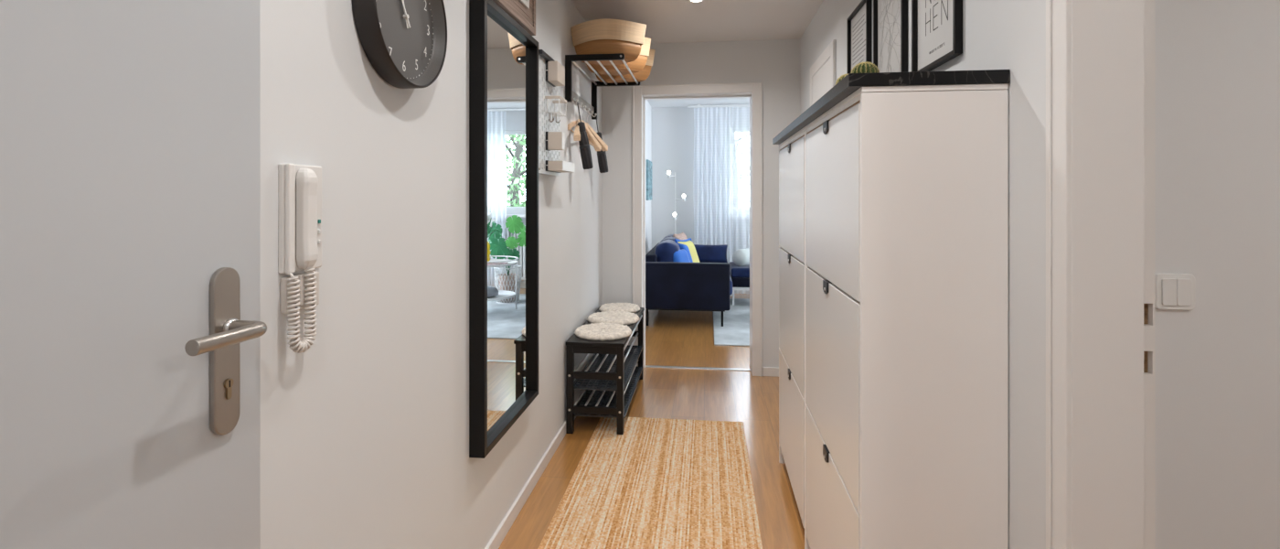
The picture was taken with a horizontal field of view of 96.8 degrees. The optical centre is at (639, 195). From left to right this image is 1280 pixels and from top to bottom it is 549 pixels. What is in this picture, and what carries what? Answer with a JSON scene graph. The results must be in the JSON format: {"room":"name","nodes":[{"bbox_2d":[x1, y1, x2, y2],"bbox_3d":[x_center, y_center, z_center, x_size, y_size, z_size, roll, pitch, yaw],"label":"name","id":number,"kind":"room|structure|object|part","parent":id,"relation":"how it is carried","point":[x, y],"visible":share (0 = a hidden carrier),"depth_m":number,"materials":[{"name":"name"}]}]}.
{"room":"apartment entrance hallway","nodes":[
{"label":"apartment entrance hallway","id":0,"kind":"room"},
{"bbox_2d":[260,0,651,548],"bbox_3d":[-0.446,0.050,3.274,0.150,2.500,9.100,0,0,7],"label":"wall","id":1,"kind":"structure","parent":0,"point":[365,430],"depth_m":1.40,"materials":[{"name":"white paint"}]},
{"bbox_2d":[0,0,266,548],"bbox_3d":[-0.694,0.284,0.550,0.123,2.019,0.882,0,0,7],"label":"door","id":2,"kind":"structure","parent":1,"relation":"in","point":[132,327],"depth_m":0.76,"materials":[{"name":"grey paint"}]},
{"bbox_3d":[-0.665,0.248,0.912,0.010,0.267,0.050,0,0,7],"label":"handle","id":3,"kind":"part","parent":2,"relation":"part of","materials":[{"name":"silver metal"}]},
{"bbox_3d":[-0.632,0.211,0.854,0.071,0.025,0.139,0,0,7],"label":"lever","id":4,"kind":"part","parent":2,"relation":"part of","materials":[{"name":"silver metal"}]},
{"bbox_2d":[278,163,321,352],"bbox_3d":[-0.634,0.117,1.082,0.038,0.350,0.110,0,0,7],"label":"entryphone","id":5,"kind":"object","parent":1,"relation":"attached to","point":[300,186],"visible":1,"depth_m":1.06,"materials":[{"name":"white plastic"}]},
{"bbox_3d":[-0.629,0.215,1.059,0.021,0.154,0.064,0,0,7],"label":"coiled cord","id":6,"kind":"part","parent":5,"relation":"part of","materials":[{"name":"white plastic"}]},
{"bbox_2d":[352,0,447,88],"bbox_3d":[-0.585,-0.445,1.416,0.057,0.352,0.352,0,0,7],"label":"wall clock","id":7,"kind":"object","parent":1,"relation":"attached to","point":[404,41],"visible":1,"depth_m":1.41,"materials":[{"name":"black plastic"}]},
{"bbox_2d":[469,0,538,458],"bbox_3d":[-0.499,0.099,2.164,0.053,1.522,0.607,0,0,7],"label":"wall mirror","id":8,"kind":"object","parent":1,"relation":"attached to","point":[504,57],"visible":1,"depth_m":2.07,"materials":[{"name":"black paint"}]},
{"bbox_2d":[487,10,531,437],"bbox_3d":[-0.502,0.099,2.165,0.006,1.474,0.559,0,0,7],"label":"mirror glass","id":9,"kind":"object","parent":8,"relation":"attached to","point":[508,51],"depth_m":2.15,"materials":[{"name":"mirror"}]},
{"bbox_2d":[492,0,535,35],"bbox_3d":[-0.503,-0.904,2.252,0.026,0.392,0.555,0,0,7],"label":"picture","id":10,"kind":"object","parent":1,"relation":"attached to","point":[523,12],"visible":0.97,"depth_m":2.36,"materials":[{"name":"brown wood"}]},
{"bbox_3d":[-0.496,-0.921,2.238,0.010,0.258,0.360,0,0,7],"label":"frame","id":11,"kind":"part","parent":10,"relation":"part of","materials":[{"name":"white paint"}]},
{"bbox_2d":[484,416,575,548],"bbox_3d":[-0.465,1.269,2.627,0.013,0.062,3.250,0,0,7],"label":"baseboard","id":12,"kind":"structure","parent":1,"relation":"attached to","point":[508,519],"depth_m":2.40,"materials":[{"name":"white paint"}]},
{"bbox_2d":[538,48,560,175],"bbox_3d":[-0.445,-0.380,2.742,0.026,0.560,0.402,0,0,7],"label":"pegboard","id":13,"kind":"object","parent":1,"relation":"attached to","point":[545,89],"visible":0.52,"depth_m":2.67,"materials":[{"name":"white metal"}]},
{"bbox_2d":[538,49,554,61],"bbox_3d":[-0.430,-0.642,2.689,0.022,0.020,0.300,0,0,7],"label":"ledge","id":14,"kind":"object","parent":13,"relation":"attached to","point":[541,52],"visible":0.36,"depth_m":2.60,"materials":[{"name":"grey metal"}]},
{"bbox_2d":[545,60,565,86],"bbox_3d":[-0.407,-0.584,2.732,0.057,0.096,0.148,0,0,7],"label":"storage bin","id":15,"kind":"object","parent":13,"relation":"attached to","point":[555,71],"visible":1,"depth_m":2.67,"materials":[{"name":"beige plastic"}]},
{"bbox_3d":[-0.429,-0.584,2.739,0.012,0.096,0.140,0,0,7],"label":"mounting plate","id":16,"kind":"part","parent":15,"relation":"part of","materials":[{"name":"grey plastic"}]},
{"bbox_3d":[-0.380,-0.584,2.733,0.003,0.092,0.140,0,0,7],"label":"panel","id":17,"kind":"part","parent":15,"relation":"part of","materials":[{"name":"beige plastic"}]},
{"bbox_2d":[545,131,565,150],"bbox_3d":[-0.401,-0.256,2.684,0.081,0.086,0.053,0,0,7],"label":"storage bin","id":18,"kind":"object","parent":13,"relation":"attached to","point":[554,140],"visible":1,"depth_m":2.67,"materials":[{"name":"beige plastic"}]},
{"bbox_3d":[-0.435,-0.256,2.692,0.012,0.086,0.045,0,0,7],"label":"mounting plate","id":19,"kind":"part","parent":18,"relation":"part of","materials":[{"name":"grey plastic"}]},
{"bbox_3d":[-0.362,-0.256,2.683,0.003,0.082,0.045,0,0,7],"label":"panel","id":20,"kind":"part","parent":18,"relation":"part of","materials":[{"name":"white plastic"}]},
{"bbox_2d":[544,96,566,116],"bbox_3d":[-0.401,-0.425,2.725,0.072,0.079,0.140,0,0,7],"label":"wire holder","id":21,"kind":"object","parent":13,"relation":"attached to","point":[563,101],"visible":0.98,"depth_m":2.69,"materials":[{"name":"beige plastic"}]},
{"bbox_2d":[545,160,574,172],"bbox_3d":[-0.389,-0.140,2.780,0.083,0.049,0.248,0,0,7],"label":"box","id":22,"kind":"object","parent":13,"relation":"attached to","point":[559,166],"visible":1,"depth_m":2.67,"materials":[{"name":"beige plastic"}]},
{"bbox_3d":[-0.424,-0.140,2.788,0.012,0.049,0.240,0,0,7],"label":"mounting plate","id":23,"kind":"part","parent":22,"relation":"part of","materials":[{"name":"grey plastic"}]},
{"bbox_3d":[-0.349,-0.140,2.780,0.003,0.045,0.240,0,0,7],"label":"panel","id":24,"kind":"part","parent":22,"relation":"part of","materials":[{"name":"white plastic"}]},
{"bbox_2d":[565,53,639,119],"bbox_3d":[-0.206,-0.643,3.482,0.329,0.257,0.756,0,0,7],"label":"rack","id":25,"kind":"object","parent":1,"relation":"attached to","point":[570,96],"visible":0.98,"depth_m":3.26,"materials":[{"name":"black metal"}]},
{"bbox_2d":[573,104,590,140],"bbox_3d":[-0.340,-0.415,3.342,0.046,0.231,0.431,0,0,3],"label":"wooden hanger","id":26,"kind":"object","parent":25,"relation":"hanging from","point":[577,135],"visible":0.57,"depth_m":3.15,"materials":[{"name":"beige wood"}]},
{"bbox_3d":[-0.359,-0.572,3.501,0.012,0.048,0.706,0,0,7],"label":"hook rail","id":27,"kind":"part","parent":25,"relation":"part of","materials":[{"name":"silver metal"}]},
{"bbox_2d":[567,106,601,150],"bbox_3d":[-0.339,-0.405,3.392,0.046,0.253,0.426,0,0,21],"label":"wooden hanger","id":28,"kind":"object","parent":25,"relation":"hanging from","point":[594,143],"visible":0.85,"depth_m":3.50,"materials":[{"name":"beige wood"}]},
{"bbox_2d":[576,102,593,169],"bbox_3d":[-0.314,-0.339,3.247,0.092,0.382,0.061,0,0,-14],"label":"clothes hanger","id":29,"kind":"object","parent":25,"relation":"hanging from","point":[584,145],"visible":0.92,"depth_m":3.23,"materials":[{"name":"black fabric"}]},
{"bbox_2d":[585,109,607,150],"bbox_3d":[-0.324,-0.409,3.510,0.046,0.244,0.429,0,0,27],"label":"wooden hanger","id":30,"kind":"object","parent":25,"relation":"hanging from","point":[604,147],"visible":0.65,"depth_m":3.62,"materials":[{"name":"beige wood"}]},
{"bbox_2d":[595,115,607,172],"bbox_3d":[-0.253,-0.339,3.774,0.089,0.382,0.061,0,0,-15],"label":"folded umbrella","id":31,"kind":"object","parent":25,"relation":"hanging from","point":[601,154],"visible":0.66,"depth_m":3.75,"materials":[{"name":"black fabric"}]},
{"bbox_2d":[571,18,646,64],"bbox_3d":[-0.182,-0.862,3.248,0.329,0.206,0.300,0,0,-35],"label":"basket","id":32,"kind":"object","parent":25,"relation":"on","point":[605,36],"visible":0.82,"depth_m":3.16,"materials":[{"name":"beige wood"}]},
{"bbox_2d":[586,37,650,74],"bbox_3d":[-0.150,-0.862,3.526,0.327,0.206,0.302,0,0,-37],"label":"basket","id":33,"kind":"object","parent":25,"relation":"on","point":[637,65],"visible":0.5,"depth_m":3.48,"materials":[{"name":"beige wood"}]},
{"bbox_2d":[595,48,655,82],"bbox_3d":[-0.117,-0.862,3.805,0.302,0.206,0.327,0,0,-39],"label":"basket","id":34,"kind":"object","parent":25,"relation":"on","point":[643,75],"visible":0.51,"depth_m":3.75,"materials":[{"name":"beige wood"}]},
{"bbox_2d":[646,159,651,200],"bbox_3d":[0.120,-0.190,7.326,0.028,0.510,0.550,0,0,7],"label":"picture","id":35,"kind":"object","parent":1,"relation":"attached to","point":[648,162],"visible":1,"depth_m":7.11,"materials":[{"name":"teal paper"}]},
{"bbox_2d":[498,293,804,548],"bbox_3d":[1.508,1.340,3.196,4.150,0.080,9.400,0,0,7],"label":"floor","id":36,"kind":"structure","parent":0,"point":[673,337],"depth_m":3.46,"materials":[{"name":"brown wood"}]},
{"bbox_2d":[565,306,644,434],"bbox_3d":[-0.187,1.048,3.574,0.322,0.503,1.001,0,0,7],"label":"bench","id":37,"kind":"object","parent":36,"relation":"on","point":[609,379],"visible":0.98,"depth_m":3.14,"materials":[{"name":"black wood"}]},
{"bbox_3d":[-0.383,1.058,3.118,0.036,0.483,0.034,0,0,7],"label":"leg","id":38,"kind":"part","parent":37,"relation":"part of","materials":[{"name":"black wood"}]},
{"bbox_3d":[-0.310,1.162,3.588,0.012,0.012,0.933,0,0,7],"label":"chrome rail","id":39,"kind":"part","parent":37,"relation":"part of","materials":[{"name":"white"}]},
{"bbox_3d":[-0.310,0.974,3.588,0.012,0.012,0.933,0,0,7],"label":"chrome rail","id":40,"kind":"part","parent":37,"relation":"part of","materials":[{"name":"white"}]},
{"bbox_3d":[-0.250,1.162,3.581,0.012,0.012,0.933,0,0,7],"label":"chrome rail","id":41,"kind":"part","parent":37,"relation":"part of","materials":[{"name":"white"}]},
{"bbox_3d":[-0.250,0.974,3.581,0.012,0.012,0.933,0,0,7],"label":"chrome rail","id":42,"kind":"part","parent":37,"relation":"part of","materials":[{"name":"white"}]},
{"bbox_3d":[-0.245,1.170,3.100,0.242,0.036,0.022,0,0,7],"label":"rail","id":43,"kind":"part","parent":37,"relation":"part of","materials":[{"name":"black wood"}]},
{"bbox_3d":[-0.245,0.982,3.100,0.242,0.036,0.022,0,0,7],"label":"rail","id":44,"kind":"part","parent":37,"relation":"part of","materials":[{"name":"black wood"}]},
{"bbox_3d":[-0.190,1.162,3.574,0.012,0.012,0.933,0,0,7],"label":"chrome rail","id":45,"kind":"part","parent":37,"relation":"part of","materials":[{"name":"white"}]},
{"bbox_3d":[-0.190,0.974,3.574,0.012,0.012,0.933,0,0,7],"label":"chrome rail","id":46,"kind":"part","parent":37,"relation":"part of","materials":[{"name":"white metal"}]},
{"bbox_2d":[574,321,632,341],"bbox_3d":[-0.211,0.781,3.280,0.340,0.031,0.338,0,0,7],"label":"seat pad","id":47,"kind":"object","parent":37,"relation":"on","point":[602,331],"visible":1,"depth_m":3.21,"materials":[{"name":"beige fabric"}]},
{"bbox_3d":[-0.187,0.807,3.574,0.322,0.020,1.001,0,0,7],"label":"seat","id":48,"kind":"part","parent":37,"relation":"part of","materials":[{"name":"black wood"}]},
{"bbox_2d":[574,365,643,417],"bbox_3d":[-0.181,1.210,3.573,0.306,0.009,0.913,0,0,7],"label":"shelf","id":49,"kind":"object","parent":37,"relation":"on","point":[633,383],"depth_m":3.40,"materials":[{"name":"black wood"}]},
{"bbox_2d":[574,344,643,390],"bbox_3d":[-0.181,1.063,3.573,0.306,0.009,0.913,0,0,7],"label":"shelf","id":50,"kind":"object","parent":37,"relation":"on","point":[633,357],"depth_m":3.48,"materials":[{"name":"black wood"}]},
{"bbox_3d":[-0.130,1.162,3.567,0.012,0.012,0.933,0,0,7],"label":"chrome rail","id":51,"kind":"part","parent":37,"relation":"part of","materials":[{"name":"white metal"}]},
{"bbox_3d":[-0.130,0.974,3.567,0.012,0.012,0.933,0,0,7],"label":"chrome rail","id":52,"kind":"part","parent":37,"relation":"part of","materials":[{"name":"white metal"}]},
{"bbox_2d":[586,309,639,324],"bbox_3d":[-0.169,0.781,3.633,0.338,0.032,0.339,0,0,7],"label":"seat pad","id":53,"kind":"object","parent":37,"relation":"on","point":[622,317],"visible":0.98,"depth_m":3.58,"materials":[{"name":"beige fabric"}]},
{"bbox_2d":[598,302,639,312],"bbox_3d":[-0.139,0.781,3.951,0.283,0.031,0.284,0,0,7],"label":"seat pad","id":54,"kind":"object","parent":37,"relation":"on","point":[612,306],"visible":0.94,"depth_m":3.91,"materials":[{"name":"beige fabric"}]},
{"bbox_3d":[-0.107,1.054,3.086,0.036,0.474,0.034,0,0,7],"label":"leg","id":55,"kind":"part","parent":37,"relation":"part of","materials":[{"name":"black wood"}]},
{"bbox_3d":[-0.070,0.974,3.560,0.012,0.012,0.933,0,0,7],"label":"chrome rail","id":56,"kind":"part","parent":37,"relation":"part of","materials":[{"name":"white metal"}]},
{"bbox_3d":[-0.041,0.848,3.557,0.015,0.014,0.917,0,0,7],"label":"seat rail","id":57,"kind":"part","parent":37,"relation":"part of","materials":[{"name":"silver metal"}]},
{"bbox_3d":[0.004,1.058,4.030,0.036,0.483,0.034,0,0,7],"label":"leg","id":58,"kind":"part","parent":37,"relation":"part of","materials":[{"name":"black wood"}]},
{"bbox_2d":[537,416,763,548],"bbox_3d":[0.050,1.296,2.180,0.820,0.008,2.242,0,0,7],"label":"jute rug","id":59,"kind":"object","parent":36,"relation":"on","point":[661,483],"visible":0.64,"depth_m":2.49,"materials":[{"name":"beige wicker"}]},
{"bbox_2d":[667,170,685,234],"bbox_3d":[0.463,0.488,7.457,0.240,1.623,0.240,0,0,-7],"label":"floor lamp","id":60,"kind":"object","parent":36,"relation":"on","point":[668,171],"visible":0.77,"depth_m":7.38,"materials":[{"name":"white plastic"}]},
{"bbox_2d":[645,233,732,326],"bbox_3d":[0.570,0.889,6.438,0.880,0.822,1.720,0,0,7],"label":"sofa","id":61,"kind":"object","parent":36,"relation":"on","point":[669,284],"visible":0.79,"depth_m":5.59,"materials":[{"name":"blue fabric"}]},
{"bbox_3d":[0.073,1.212,5.680,0.022,0.175,0.022,0,0,7],"label":"leg","id":62,"kind":"part","parent":61,"relation":"part of","materials":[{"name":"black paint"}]},
{"bbox_3d":[0.193,0.863,6.482,0.120,0.525,1.500,0,0,7],"label":"backrest","id":63,"kind":"part","parent":61,"relation":"part of","materials":[{"name":"blue fabric"}]},
{"bbox_2d":[654,239,680,261],"bbox_3d":[0.291,0.665,5.992,0.260,0.400,0.490,0,0,7],"label":"cushion","id":64,"kind":"object","parent":61,"relation":"on","point":[665,250],"depth_m":5.78,"materials":[{"name":"blue fabric"}]},
{"bbox_2d":[660,235,679,242],"bbox_3d":[0.346,0.665,6.464,0.260,0.400,0.490,0,0,7],"label":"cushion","id":65,"kind":"object","parent":61,"relation":"on","point":[672,238],"depth_m":6.39,"materials":[{"name":"white fabric"}]},
{"bbox_2d":[672,232,687,239],"bbox_3d":[0.496,0.620,6.708,0.167,0.354,0.349,0,0,20],"label":"throw pillow","id":66,"kind":"object","parent":61,"relation":"on","point":[681,236],"visible":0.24,"depth_m":6.63,"materials":[{"name":"beige fabric"}]},
{"bbox_2d":[672,248,690,262],"bbox_3d":[0.425,0.700,5.891,0.172,0.303,0.330,0,0,29],"label":"throw pillow","id":67,"kind":"object","parent":61,"relation":"on","point":[681,255],"visible":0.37,"depth_m":5.82,"materials":[{"name":"blue fabric"}]},
{"bbox_3d":[0.456,1.133,5.635,0.760,0.015,0.020,0,0,7],"label":"leg rail","id":68,"kind":"part","parent":61,"relation":"part of","materials":[{"name":"black metal"}]},
{"bbox_2d":[674,237,699,262],"bbox_3d":[0.525,0.660,6.181,0.194,0.389,0.416,0,0,26],"label":"throw pillow","id":69,"kind":"object","parent":61,"relation":"on","point":[687,244],"visible":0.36,"depth_m":6.13,"materials":[{"name":"yellow fabric"}]},
{"bbox_3d":[0.472,0.656,6.085,0.196,0.315,0.182,0,0,7],"label":"corner panel","id":70,"kind":"part","parent":69,"relation":"part of","materials":[{"name":"blue fabric"}]},
{"bbox_3d":[0.461,0.896,5.640,0.850,0.457,0.110,0,0,7],"label":"armrest","id":71,"kind":"part","parent":61,"relation":"part of","materials":[{"name":"blue fabric"}]},
{"bbox_2d":[693,244,727,262],"bbox_3d":[0.854,0.725,7.008,0.456,0.239,0.190,0,0,7],"label":"throw pillow","id":72,"kind":"object","parent":61,"relation":"on","point":[706,253],"visible":0.77,"depth_m":6.93,"materials":[{"name":"blue fabric"}]},
{"bbox_3d":[0.808,1.206,5.594,0.022,0.163,0.022,0,0,7],"label":"leg","id":73,"kind":"part","parent":61,"relation":"part of","materials":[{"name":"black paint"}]},
{"bbox_2d":[729,274,732,295],"bbox_3d":[0.586,0.922,6.058,0.760,0.155,0.744,0,0,7],"label":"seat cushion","id":74,"kind":"object","parent":61,"relation":"on","point":[730,282],"depth_m":5.66,"materials":[{"name":"blue fabric"}]},
{"bbox_2d":[712,298,749,346],"bbox_3d":[1.884,1.294,5.905,2.235,0.012,2.230,0,0,7],"label":"living room rug","id":75,"kind":"object","parent":36,"relation":"on","point":[735,330],"visible":0.24,"depth_m":5.64,"materials":[{"name":"grey carpet"}]},
{"bbox_2d":[729,261,749,305],"bbox_3d":[1.314,1.069,6.964,0.415,0.438,0.660,0,0,7],"label":"ottoman","id":76,"kind":"object","parent":75,"relation":"on","point":[740,275],"visible":0.4,"depth_m":6.66,"materials":[{"name":"blue fabric"}]},
{"bbox_2d":[732,247,749,266],"bbox_3d":[1.320,0.748,6.954,0.204,0.204,0.480,0,0,41],"label":"bolster pillow","id":77,"kind":"object","parent":76,"relation":"on","point":[741,257],"visible":0.52,"depth_m":6.78,"materials":[{"name":"grey fabric"}]},
{"bbox_2d":[778,126,805,548],"bbox_3d":[0.787,0.526,2.391,0.322,1.548,0.743,0,0,7],"label":"cabinet","id":78,"kind":"object","parent":36,"relation":"on","point":[792,151],"visible":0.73,"depth_m":2.29,"materials":[{"name":"white wood"}]},
{"bbox_3d":[0.643,0.016,2.408,0.018,0.460,0.706,0,0,7],"label":"door","id":79,"kind":"part","parent":78,"relation":"part of","materials":[{"name":"white wood"}]},
{"bbox_3d":[0.643,0.495,2.408,0.018,0.483,0.706,0,0,7],"label":"door","id":80,"kind":"part","parent":78,"relation":"part of","materials":[{"name":"white wood"}]},
{"bbox_3d":[0.643,0.974,2.408,0.018,0.462,0.706,0,0,7],"label":"door","id":81,"kind":"part","parent":78,"relation":"part of","materials":[{"name":"white wood"}]},
{"bbox_3d":[0.646,-0.213,2.408,0.014,0.016,0.711,0,0,7],"label":"rail","id":82,"kind":"part","parent":78,"relation":"part of","materials":[{"name":"white wood"}]},
{"bbox_2d":[805,83,1008,548],"bbox_3d":[0.700,0.526,1.649,0.322,1.548,0.743,0,0,7],"label":"cabinet","id":83,"kind":"object","parent":36,"relation":"on","point":[907,186],"visible":1,"depth_m":1.29,"materials":[{"name":"white wood"}]},
{"bbox_3d":[0.556,0.016,1.666,0.018,0.460,0.706,0,0,7],"label":"door","id":84,"kind":"part","parent":83,"relation":"part of","materials":[{"name":"white wood"}]},
{"bbox_3d":[0.556,0.495,1.666,0.018,0.483,0.706,0,0,7],"label":"door","id":85,"kind":"part","parent":83,"relation":"part of","materials":[{"name":"white wood"}]},
{"bbox_3d":[0.556,0.974,1.666,0.018,0.462,0.706,0,0,7],"label":"door","id":86,"kind":"part","parent":83,"relation":"part of","materials":[{"name":"white wood"}]},
{"bbox_3d":[0.559,-0.213,1.666,0.014,0.016,0.711,0,0,7],"label":"rail","id":87,"kind":"part","parent":83,"relation":"part of","materials":[{"name":"white wood"}]},
{"bbox_2d":[772,69,1010,144],"bbox_3d":[0.735,-0.264,2.025,0.344,0.030,1.506,0,0,7],"label":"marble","id":88,"kind":"object","parent":83,"relation":"on","point":[851,82],"visible":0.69,"depth_m":1.29},
{"bbox_2d":[835,74,847,84],"bbox_3d":[0.725,-0.352,1.989,0.079,0.147,0.080,0,0,-43],"label":"barrel cactus","id":89,"kind":"object","parent":88,"relation":"on","point":[840,78],"visible":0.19,"depth_m":1.98,"materials":[{"name":"green plant"}]},
{"bbox_2d":[850,61,879,73],"bbox_3d":[0.721,-0.353,1.823,0.090,0.150,0.091,0,0,-43],"label":"barrel cactus","id":90,"kind":"object","parent":88,"relation":"on","point":[867,67],"visible":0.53,"depth_m":1.80,"materials":[{"name":"green plant"}]},
{"bbox_2d":[571,0,823,43],"bbox_3d":[1.170,-1.170,1.388,3.900,0.100,5.730,0,0,7],"label":"ceiling","id":91,"kind":"structure","parent":0,"point":[666,21],"depth_m":3.57,"materials":[{"name":"white paint"}]},
{"bbox_2d":[688,0,703,2],"bbox_3d":[0.322,-1.116,3.255,0.092,0.006,0.092,0,0,7],"label":"recessed light","id":92,"kind":"object","parent":91,"relation":"in","point":[690,1],"visible":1,"depth_m":3.27,"materials":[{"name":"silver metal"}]},
{"bbox_2d":[647,97,749,107],"bbox_3d":[1.842,-1.250,6.041,4.150,0.100,3.670,0,0,7],"label":"ceiling","id":93,"kind":"structure","parent":0,"point":[654,103],"depth_m":7.32,"materials":[{"name":"white paint"}]},
{"bbox_2d":[687,104,749,107],"bbox_3d":[2.196,-1.181,7.334,3.150,0.038,0.040,0,0,7],"label":"rail","id":94,"kind":"object","parent":93,"relation":"attached to","point":[698,105],"visible":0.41,"depth_m":7.45,"materials":[{"name":"white plastic"}]},
{"bbox_2d":[693,106,731,263],"bbox_3d":[0.949,0.065,7.480,0.496,2.440,0.044,0,0,7],"label":"sheer curtain","id":95,"kind":"object","parent":94,"relation":"hanging from","point":[712,139],"visible":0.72,"depth_m":7.48,"materials":[{"name":"white fabric"}]},
{"bbox_2d":[730,106,749,293],"bbox_3d":[1.406,0.065,7.427,0.436,2.440,0.036,0,0,7],"label":"sheer curtain","id":96,"kind":"object","parent":94,"relation":"hanging from","point":[740,175],"visible":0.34,"depth_m":7.44,"materials":[{"name":"white fabric"}]},
{"bbox_2d":[651,106,749,247],"bbox_3d":[2.063,0.050,7.702,4.100,2.500,0.280,0,0,7],"label":"wall","id":97,"kind":"structure","parent":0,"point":[673,132],"depth_m":7.75,"materials":[{"name":"white paint"}]},
{"bbox_2d":[729,128,732,218],"bbox_3d":[1.874,-0.307,7.593,1.450,1.225,0.300,0,0,7],"label":"window","id":98,"kind":"structure","parent":97,"relation":"attached to","point":[730,128],"depth_m":7.74,"materials":[{"name":"white plastic"}]},
{"bbox_2d":[602,38,800,367],"bbox_3d":[1.643,0.050,4.127,4.100,2.500,0.220,0,0,7],"label":"wall","id":99,"kind":"structure","parent":0,"point":[774,63],"depth_m":4.14,"materials":[{"name":"white paint"}]},
{"bbox_2d":[632,82,762,375],"bbox_3d":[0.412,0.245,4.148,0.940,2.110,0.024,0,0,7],"label":"trim","id":100,"kind":"structure","parent":99,"relation":"attached to","point":[756,88],"depth_m":4.11,"materials":[{"name":"white paint"}]},
{"bbox_2d":[645,364,750,371],"bbox_3d":[0.426,1.297,4.272,0.800,0.006,0.035,0,0,7],"label":"threshold","id":101,"kind":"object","parent":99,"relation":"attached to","point":[646,366],"depth_m":4.26,"materials":[{"name":"white metal"}]},
{"bbox_2d":[762,366,778,376],"bbox_3d":[1.017,1.269,4.083,0.267,0.062,0.013,0,0,7],"label":"baseboard","id":102,"kind":"structure","parent":99,"relation":"attached to","point":[766,370],"depth_m":4.08,"materials":[{"name":"white paint"}]},
{"bbox_2d":[800,0,1045,548],"bbox_3d":[0.902,0.090,1.394,0.133,2.420,5.380,0,0,7],"label":"wall","id":103,"kind":"structure","parent":0,"point":[1010,35],"depth_m":1.22,"materials":[{"name":"white paint"}]},
{"bbox_2d":[811,57,830,105],"bbox_3d":[1.067,0.277,3.288,0.042,2.030,0.536,0,0,7],"label":"door","id":104,"kind":"structure","parent":103,"relation":"in","point":[821,80],"depth_m":3.27,"materials":[{"name":"white paint"}]},
{"bbox_2d":[810,39,835,106],"bbox_3d":[1.050,0.245,3.290,0.016,2.110,0.680,0,0,7],"label":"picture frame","id":105,"kind":"structure","parent":103,"relation":"attached to","point":[829,51],"depth_m":3.08,"materials":[{"name":"white paint"}]},
{"bbox_2d":[846,0,872,74],"bbox_3d":[0.951,-0.595,2.474,0.020,0.446,0.327,0,0,7],"label":"picture frame","id":106,"kind":"object","parent":103,"relation":"attached to","point":[859,23],"visible":0.52,"depth_m":2.47,"materials":[{"name":"black paint"}]},
{"bbox_2d":[851,2,865,69],"bbox_3d":[0.958,-0.595,2.474,0.003,0.422,0.303,0,0,7],"label":"print","id":107,"kind":"object","parent":106,"relation":"attached to","point":[858,15],"depth_m":2.49,"materials":[{"name":"grey paper"}]},
{"bbox_2d":[873,0,907,72],"bbox_3d":[0.903,-0.586,2.060,0.020,0.428,0.333,0,0,7],"label":"picture frame","id":108,"kind":"object","parent":103,"relation":"attached to","point":[890,16],"visible":0.82,"depth_m":2.06,"materials":[{"name":"black paint"}]},
{"bbox_2d":[877,0,900,72],"bbox_3d":[0.909,-0.586,2.059,0.003,0.404,0.309,0,0,7],"label":"print","id":109,"kind":"object","parent":108,"relation":"attached to","point":[889,11],"depth_m":2.08,"materials":[{"name":"grey paper"}]},
{"bbox_2d":[911,0,962,71],"bbox_3d":[0.855,-0.586,1.649,0.020,0.428,0.319,0,0,7],"label":"picture frame","id":110,"kind":"object","parent":103,"relation":"attached to","point":[936,25],"visible":0.97,"depth_m":1.65,"materials":[{"name":"black paint"}]},
{"bbox_2d":[917,0,952,70],"bbox_3d":[0.861,-0.586,1.648,0.003,0.404,0.295,0,0,7],"label":"print","id":111,"kind":"object","parent":110,"relation":"attached to","point":[934,16],"depth_m":1.66,"materials":[{"name":"grey paper"}]},
{"bbox_2d":[1045,0,1071,548],"bbox_3d":[0.736,0.250,0.630,0.019,2.100,0.937,0,0,7],"label":"trim","id":112,"kind":"structure","parent":103,"relation":"attached to","point":[1058,12],"depth_m":1.06,"materials":[{"name":"white paint"}]},
{"bbox_2d":[1071,0,1143,548],"bbox_3d":[0.801,0.280,0.639,0.121,2.040,0.856,0,0,7],"label":"trim","id":113,"kind":"structure","parent":103,"relation":"attached to","point":[1107,36],"depth_m":1.03,"materials":[{"name":"white paint"}]},
{"bbox_2d":[1143,303,1148,372],"bbox_3d":[0.923,0.260,1.047,0.022,0.136,0.009,0,0,7],"label":"strike plate","id":114,"kind":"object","parent":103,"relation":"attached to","point":[1146,305],"depth_m":1.04,"materials":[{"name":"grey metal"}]},
{"bbox_2d":[1143,0,1155,548],"bbox_3d":[0.922,0.280,1.042,0.024,2.040,0.022,0,0,7],"label":"trim","id":115,"kind":"structure","parent":103,"relation":"attached to","point":[1149,5],"depth_m":1.03,"materials":[{"name":"white paint"}]},
{"bbox_2d":[1155,0,1279,548],"bbox_3d":[1.971,0.090,1.349,2.000,2.420,0.120,0,0,7],"label":"wall","id":116,"kind":"structure","parent":0,"point":[1218,61],"depth_m":1.36,"materials":[{"name":"white paint"}]},
{"bbox_2d":[1155,273,1195,309],"bbox_3d":[1.283,0.231,1.363,0.086,0.086,0.013,0,0,7],"label":"light switch","id":117,"kind":"object","parent":116,"relation":"attached to","point":[1173,291],"visible":0.95,"depth_m":1.36,"materials":[{"name":"white plastic"}]}
]}

